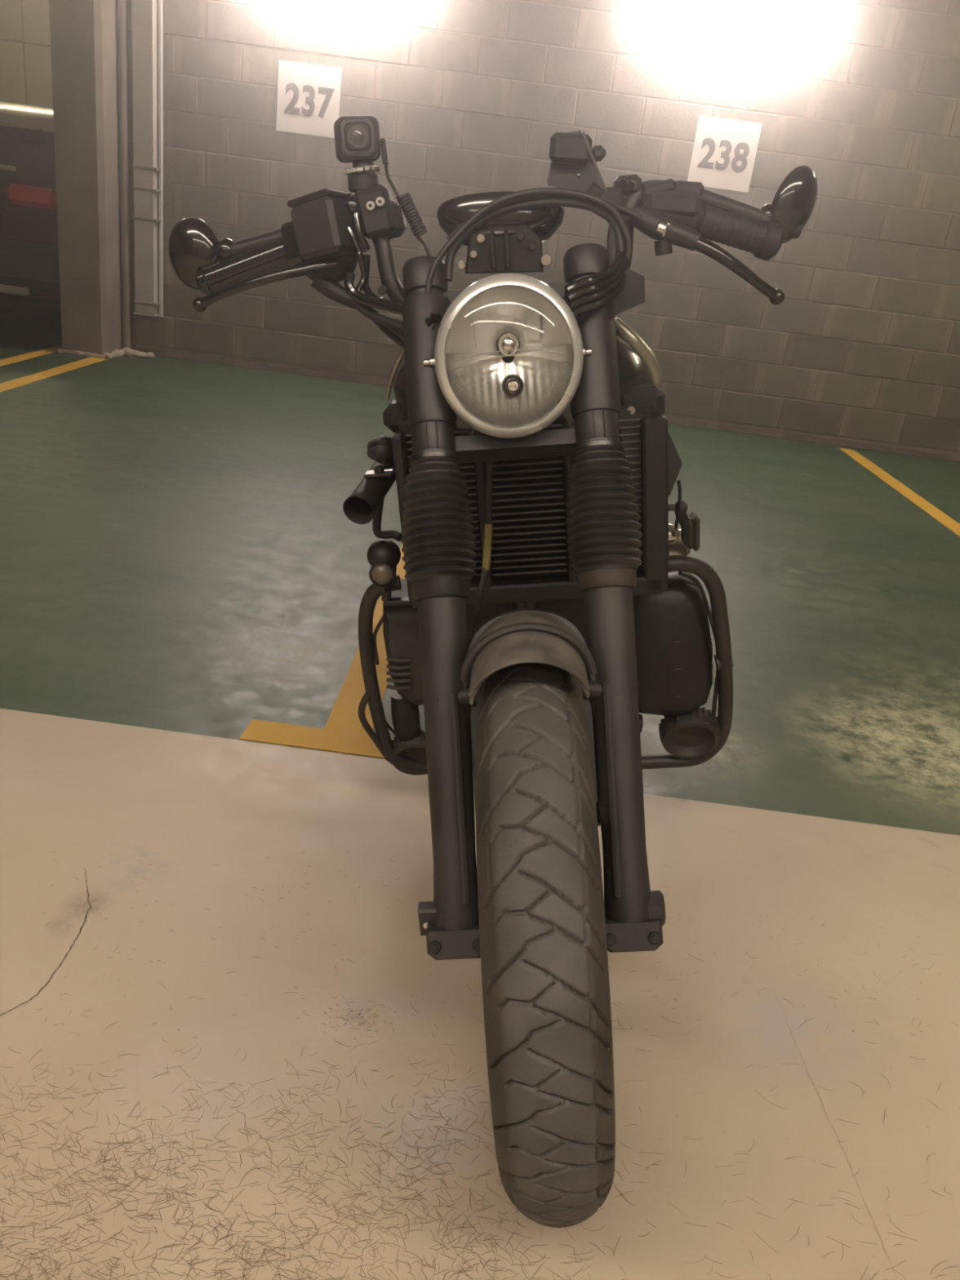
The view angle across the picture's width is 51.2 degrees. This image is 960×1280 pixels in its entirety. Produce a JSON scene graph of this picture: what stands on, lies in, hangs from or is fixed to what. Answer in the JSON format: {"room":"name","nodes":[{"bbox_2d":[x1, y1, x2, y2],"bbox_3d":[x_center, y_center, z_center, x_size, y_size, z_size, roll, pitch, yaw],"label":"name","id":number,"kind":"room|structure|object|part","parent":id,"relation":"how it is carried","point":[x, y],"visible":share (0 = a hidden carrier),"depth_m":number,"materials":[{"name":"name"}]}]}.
{"room":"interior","nodes":[
{"label":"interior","id":0,"kind":"room"},
{"bbox_2d":[0,0,53,108],"bbox_3d":[-4.183,-5.389,10.236,5.590,3.150,0.230,8,23,0],"label":"wall","id":1,"kind":"structure","parent":0,"point":[25,57],"depth_m":9.95,"materials":[{"name":"tile"}]},
{"bbox_3d":[-4.852,-6.433,9.740,0.790,1.000,0.040,8,23,0],"label":"panel","id":2,"kind":"part","parent":1,"relation":"part of","materials":[{"name":"tile"}]},
{"bbox_3d":[-4.974,-5.508,10.129,0.790,1.000,0.040,8,23,0],"label":"panel","id":3,"kind":"part","parent":1,"relation":"part of","materials":[{"name":"tile"}]},
{"bbox_3d":[-4.059,-6.328,9.739,0.790,1.000,0.040,8,23,0],"label":"panel","id":4,"kind":"part","parent":1,"relation":"part of","materials":[{"name":"tile"}]},
{"bbox_3d":[-4.181,-5.403,10.127,0.790,1.000,0.040,8,23,0],"label":"panel","id":5,"kind":"part","parent":1,"relation":"part of","materials":[{"name":"tile"}]},
{"bbox_2d":[48,0,122,355],"bbox_3d":[-2.282,-3.302,5.861,0.280,3.150,0.380,8,23,0],"label":"column","id":6,"kind":"structure","parent":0,"point":[83,33],"depth_m":5.91,"materials":[{"name":"concrete"}]},
{"bbox_2d":[116,0,131,348],"bbox_3d":[-2.112,-3.307,5.926,0.057,3.150,0.052,8,23,0],"label":"drain pipe","id":7,"kind":"object","parent":6,"relation":"attached to","point":[121,4],"visible":0.89,"depth_m":6.09,"materials":[{"name":"metal"}]},
{"bbox_2d":[0,302,959,1279],"bbox_3d":[-0.434,-0.485,3.886,14.000,0.042,16.496,8,23,0],"label":"floor","id":8,"kind":"structure","parent":0,"point":[184,806],"depth_m":1.76,"materials":[{"name":"beige concrete"}]},
{"bbox_2d":[0,102,61,310],"bbox_3d":[-3.233,-3.367,7.940,1.640,1.438,3.850,8,23,0],"label":"car","id":9,"kind":"object","parent":8,"relation":"on","point":[29,268],"visible":0.27,"depth_m":6.28,"materials":[{"name":"metal"}]},
{"bbox_3d":[-3.293,-2.938,6.122,0.920,0.030,0.040,8,23,0],"label":"trunk handle","id":10,"kind":"part","parent":9,"relation":"part of","materials":[{"name":"silver metal"}]},
{"bbox_2d":[6,182,57,209],"bbox_3d":[-2.755,-2.738,6.191,0.320,0.120,0.100,8,23,0],"label":"tail light","id":11,"kind":"object","parent":9,"relation":"attached to","point":[19,197],"depth_m":6.15,"materials":[{"name":"red plastic"}]},
{"bbox_2d":[0,344,62,366],"bbox_3d":[-2.744,-1.526,5.591,0.094,0.004,6.800,8,23,0],"label":"painted line","id":12,"kind":"object","parent":8,"relation":"on","point":[49,350],"visible":0.23,"depth_m":6.04,"materials":[{"name":"yellow paint"}]},
{"bbox_2d":[0,867,91,1015],"bbox_3d":[-0.645,0.457,1.519,0.063,0.001,0.363,8,23,0],"label":"crack","id":13,"kind":"object","parent":8,"relation":"on","point":[41,988],"depth_m":1.50,"materials":[{"name":"brown concrete"}]},
{"bbox_2d":[0,356,106,392],"bbox_3d":[-2.487,-0.975,4.358,0.104,0.004,4.130,8,23,0],"label":"painted line","id":14,"kind":"object","parent":8,"relation":"on","point":[7,385],"visible":1,"depth_m":5.59,"materials":[{"name":"yellow paint"}]},
{"bbox_2d":[239,544,405,758],"bbox_3d":[-0.176,-0.662,4.338,0.437,0.004,4.744,8,23,0],"label":"painted line","id":15,"kind":"object","parent":8,"relation":"on","point":[344,731],"visible":0.42,"depth_m":2.23,"materials":[{"name":"yellow paint"}]},
{"bbox_2d":[0,848,959,1279],"bbox_3d":[0.133,0.582,1.464,1.667,0.001,0.934,3,23,-10],"label":"scratches","id":16,"kind":"object","parent":8,"relation":"on","point":[126,1151],"depth_m":1.18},
{"bbox_2d":[168,165,817,1227],"bbox_3d":[0.079,-0.228,1.822,0.887,1.195,2.097,14,23,14],"label":"motorcycle","id":17,"kind":"object","parent":8,"relation":"on","point":[548,599],"visible":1,"depth_m":1.23,"materials":[{"name":"metal"}]},
{"bbox_2d":[168,217,219,290],"bbox_3d":[-0.394,-0.528,1.371,0.080,0.094,0.029,14,23,15],"label":"mirror","id":18,"kind":"object","parent":17,"relation":"attached to","point":[193,247],"depth_m":1.36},
{"bbox_3d":[-0.280,-0.465,1.310,0.193,0.052,0.038,-3,22,3],"label":"brake lever","id":19,"kind":"part","parent":17,"relation":"part of","materials":[{"name":"black metal"}]},
{"bbox_3d":[-0.205,-0.566,1.289,0.064,0.030,0.061,17,24,22],"label":"reservoir lid","id":20,"kind":"part","parent":17,"relation":"part of","materials":[{"name":"black metal"}]},
{"bbox_2d":[333,115,431,256],"bbox_3d":[-0.116,-0.577,1.291,0.159,0.168,0.073,8,23,2],"label":"camera","id":21,"kind":"object","parent":17,"relation":"on","point":[372,209],"visible":1,"depth_m":1.27,"materials":[{"name":"black plastic"}]},
{"bbox_3d":[-0.152,-0.625,1.245,0.046,0.046,0.006,1,24,-16],"label":"frame","id":22,"kind":"part","parent":21,"relation":"part of","materials":[{"name":"grey plastic"}]},
{"bbox_3d":[-0.150,-0.622,1.239,0.016,0.016,0.002,1,24,-16],"label":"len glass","id":23,"kind":"part","parent":21,"relation":"part of","materials":[{"name":"glass"}]},
{"bbox_3d":[-0.153,-0.524,1.289,0.019,0.048,0.017,-3,22,3],"label":"clamp arm","id":24,"kind":"part","parent":21,"relation":"part of"},
{"bbox_2d":[347,173,378,192],"bbox_3d":[-0.150,-0.587,1.288,0.039,0.022,0.039,-3,22,3],"label":"camera mount","id":25,"kind":"object","parent":21,"relation":"attached to","point":[357,182],"depth_m":1.27,"materials":[{"name":"black plastic"}]},
{"bbox_2d":[367,538,400,566],"bbox_3d":[-0.157,-0.139,1.643,0.056,0.052,0.060,-3,22,3],"label":"ball","id":26,"kind":"object","parent":17,"relation":"attached to","point":[382,553],"depth_m":1.62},
{"bbox_3d":[-0.130,-0.419,1.559,0.041,0.100,0.015,22,26,30],"label":"tank panel","id":27,"kind":"part","parent":17,"relation":"part of","materials":[{"name":"gold metal"}]},
{"bbox_3d":[-0.037,0.151,1.231,0.061,0.401,0.245,-3,22,3],"label":"fork leg","id":28,"kind":"part","parent":17,"relation":"part of","materials":[{"name":"black metal"}]},
{"bbox_3d":[0.040,-0.359,1.299,0.048,0.208,0.140,-3,22,3],"label":"steering stem","id":29,"kind":"part","parent":17,"relation":"part of","materials":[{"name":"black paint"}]},
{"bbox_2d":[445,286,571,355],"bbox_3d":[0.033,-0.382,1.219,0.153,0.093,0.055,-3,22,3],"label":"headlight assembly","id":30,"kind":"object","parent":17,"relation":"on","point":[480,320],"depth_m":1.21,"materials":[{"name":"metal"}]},
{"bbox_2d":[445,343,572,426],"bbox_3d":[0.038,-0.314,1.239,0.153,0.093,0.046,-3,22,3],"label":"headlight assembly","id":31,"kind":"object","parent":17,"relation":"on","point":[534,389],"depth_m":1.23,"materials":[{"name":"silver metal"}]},
{"bbox_3d":[0.041,-0.314,1.236,0.016,0.016,0.021,-3,22,3],"label":"bulb","id":32,"kind":"part","parent":17,"relation":"part of","materials":[{"name":"silver metal"}]},
{"bbox_2d":[502,373,524,396],"bbox_3d":[0.041,-0.315,1.240,0.027,0.027,0.014,-3,22,3],"label":"bulb socket","id":33,"kind":"object","parent":17,"relation":"attached to","point":[513,384],"depth_m":1.24,"materials":[{"name":"metal"}]},
{"bbox_3d":[0.066,-0.480,1.717,0.410,0.240,0.560,-3,22,3],"label":"fuel tank","id":34,"kind":"part","parent":17,"relation":"part of","materials":[{"name":"black metal"}]},
{"bbox_2d":[546,129,624,205],"bbox_3d":[0.139,-0.600,1.284,0.106,0.094,0.062,9,23,3],"label":"holder","id":35,"kind":"object","parent":17,"relation":"attached to","point":[573,166],"visible":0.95,"depth_m":1.27,"materials":[{"name":"black plastic"}]},
{"bbox_3d":[0.159,-0.573,1.295,0.053,0.038,0.039,-3,22,3],"label":"holder stem","id":36,"kind":"part","parent":35,"relation":"part of","materials":[{"name":"black plastic"}]},
{"bbox_3d":[0.168,0.139,1.221,0.061,0.401,0.245,-3,22,3],"label":"fork leg","id":37,"kind":"part","parent":17,"relation":"part of","materials":[{"name":"black metal"}]},
{"bbox_3d":[0.243,-0.437,1.542,0.097,0.105,0.034,-2,24,-22],"label":"tank panel","id":38,"kind":"part","parent":17,"relation":"part of","materials":[{"name":"gold metal"}]},
{"bbox_2d":[674,511,688,528],"bbox_3d":[0.324,-0.198,1.605,0.035,0.039,0.018,-5,26,-27],"label":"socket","id":39,"kind":"object","parent":17,"relation":"attached to","point":[682,517],"depth_m":1.60,"materials":[{"name":"black plastic"}]},
{"bbox_3d":[0.328,-0.475,1.282,0.129,0.067,0.028,4,23,-7],"label":"clutch lever","id":40,"kind":"part","parent":17,"relation":"part of","materials":[{"name":"black metal"}]},
{"bbox_2d":[769,165,817,243],"bbox_3d":[0.419,-0.577,1.331,0.073,0.098,0.034,-9,28,-34],"label":"mirror","id":41,"kind":"object","parent":17,"relation":"attached to","point":[793,202],"depth_m":1.31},
{"bbox_2d":[773,988,897,1279],"bbox_3d":[0.481,0.658,1.392,0.042,0.001,0.489,8,23,0],"label":"crack","id":42,"kind":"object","parent":8,"relation":"on","point":[773,988],"depth_m":1.33,"materials":[{"name":"brown concrete"}]},
{"bbox_2d":[839,448,959,536],"bbox_3d":[2.269,-0.401,4.484,0.104,0.004,4.420,8,23,0],"label":"painted line","id":43,"kind":"object","parent":8,"relation":"on","point":[931,509],"visible":1,"depth_m":5.45,"materials":[{"name":"yellow paint"}]},
{"bbox_2d":[125,0,959,461],"bbox_3d":[2.317,-2.796,6.099,9.160,3.150,0.209,8,23,0],"label":"wall","id":44,"kind":"structure","parent":0,"point":[862,344],"depth_m":6.06,"materials":[{"name":"concrete"}]},
{"bbox_2d":[57,347,124,359],"bbox_3d":[-2.459,-1.834,6.392,0.344,0.069,0.304,8,23,0],"label":"trim","id":45,"kind":"structure","parent":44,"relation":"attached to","point":[117,353],"depth_m":6.27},
{"bbox_2d":[121,347,155,358],"bbox_3d":[-2.220,-1.856,6.503,0.220,0.064,0.104,11,23,9],"label":"trim","id":46,"kind":"structure","parent":44,"relation":"attached to","point":[128,352],"depth_m":6.47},
{"bbox_2d":[131,0,163,317],"bbox_3d":[-1.964,-3.417,5.908,0.160,2.900,0.103,8,23,0],"label":"duct","id":47,"kind":"object","parent":44,"relation":"attached to","point":[147,83],"visible":1,"depth_m":6.08,"materials":[{"name":"metal"}]},
{"bbox_2d":[275,60,342,137],"bbox_3d":[-1.025,-3.231,5.994,0.375,0.375,0.009,8,23,0],"label":"number sign","id":48,"kind":"object","parent":44,"relation":"attached to","point":[308,95],"visible":0.99,"depth_m":5.99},
{"bbox_2d":[131,346,951,460],"bbox_3d":[0.340,-1.573,6.607,5.560,0.044,0.048,8,23,0],"label":"baseboard","id":49,"kind":"structure","parent":44,"relation":"attached to","point":[187,356],"depth_m":6.60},
{"bbox_2d":[687,115,762,192],"bbox_3d":[1.458,-2.902,5.990,0.375,0.375,0.009,8,23,0],"label":"number sign","id":50,"kind":"object","parent":44,"relation":"attached to","point":[724,152],"visible":1,"depth_m":5.99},
{"bbox_2d":[635,0,833,47],"bbox_3d":[1.439,-3.564,5.610,1.120,0.360,0.210,8,23,0],"label":"wall lamp","id":51,"kind":"object","parent":44,"relation":"attached to","point":[757,23],"visible":1,"depth_m":5.58,"materials":[{"name":"white"}]}
]}

